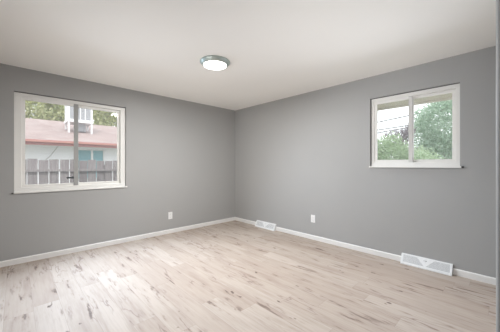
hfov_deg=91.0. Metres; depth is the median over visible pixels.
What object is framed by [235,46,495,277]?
wall
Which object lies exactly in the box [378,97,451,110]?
eave
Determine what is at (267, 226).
grille
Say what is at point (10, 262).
baseboard
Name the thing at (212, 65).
diffuser
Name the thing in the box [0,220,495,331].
floor
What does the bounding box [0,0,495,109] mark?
ceiling
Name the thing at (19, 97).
window
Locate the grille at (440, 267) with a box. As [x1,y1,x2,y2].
[426,262,449,272]
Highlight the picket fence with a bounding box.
[25,159,116,184]
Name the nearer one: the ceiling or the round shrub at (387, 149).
the ceiling
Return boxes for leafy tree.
[25,100,64,121]
[93,110,116,126]
[408,100,451,158]
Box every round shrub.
[378,131,435,159]
[414,147,443,159]
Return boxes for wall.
[0,63,234,260]
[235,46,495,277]
[496,0,499,331]
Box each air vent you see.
[255,220,275,230]
[400,253,452,275]
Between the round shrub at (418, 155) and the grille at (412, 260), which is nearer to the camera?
the grille at (412, 260)
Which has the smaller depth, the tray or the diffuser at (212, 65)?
the diffuser at (212, 65)
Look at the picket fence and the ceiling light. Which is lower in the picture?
the picket fence
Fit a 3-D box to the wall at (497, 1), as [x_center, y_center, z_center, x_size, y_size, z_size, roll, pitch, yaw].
[1.816,0.000,1.689,2.130,2.440,0.132,0,0,-44]
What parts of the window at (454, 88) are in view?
sash, sill, sash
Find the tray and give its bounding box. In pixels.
[64,118,92,125]
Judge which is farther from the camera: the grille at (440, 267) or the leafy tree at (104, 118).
the leafy tree at (104, 118)
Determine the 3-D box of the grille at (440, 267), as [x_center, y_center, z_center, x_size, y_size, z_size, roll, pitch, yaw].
[2.152,1.154,2.818,0.037,0.070,0.216,0,0,-44]
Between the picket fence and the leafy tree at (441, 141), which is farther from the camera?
the leafy tree at (441, 141)
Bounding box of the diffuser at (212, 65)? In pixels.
[203,61,226,69]
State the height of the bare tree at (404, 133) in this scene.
3.834 m
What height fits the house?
3.550 m
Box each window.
[11,91,126,193]
[369,82,463,167]
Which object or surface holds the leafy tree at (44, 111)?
on the ground
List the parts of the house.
house pane, house pane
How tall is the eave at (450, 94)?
0.020 m
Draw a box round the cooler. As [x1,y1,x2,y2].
[64,106,92,133]
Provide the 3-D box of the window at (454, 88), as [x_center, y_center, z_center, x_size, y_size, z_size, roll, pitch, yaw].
[2.030,-0.445,3.074,0.137,0.951,0.988,0,0,-44]
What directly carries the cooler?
on the house
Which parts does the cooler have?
louvre panel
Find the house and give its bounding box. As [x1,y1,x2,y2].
[25,118,116,183]
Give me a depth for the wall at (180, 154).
3.98 m
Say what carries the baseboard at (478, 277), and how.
attached to the wall at (298, 157)
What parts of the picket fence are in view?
rail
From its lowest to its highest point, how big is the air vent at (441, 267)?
0.116 m
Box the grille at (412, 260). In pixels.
[403,255,422,265]
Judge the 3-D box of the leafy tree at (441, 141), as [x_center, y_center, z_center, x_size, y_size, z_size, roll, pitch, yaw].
[11.634,-1.405,13.756,4.073,6.180,4.735,0,0,-33]
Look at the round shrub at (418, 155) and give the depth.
7.84 m
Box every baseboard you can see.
[0,217,234,267]
[235,217,495,284]
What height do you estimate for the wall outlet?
0.126 m
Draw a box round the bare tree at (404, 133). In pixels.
[378,123,420,150]
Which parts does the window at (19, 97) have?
sash, sill, sash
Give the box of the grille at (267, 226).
[265,224,274,228]
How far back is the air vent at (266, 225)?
4.74 m
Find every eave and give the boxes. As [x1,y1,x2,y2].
[378,93,451,107]
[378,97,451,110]
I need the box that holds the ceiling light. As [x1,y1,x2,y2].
[200,55,229,69]

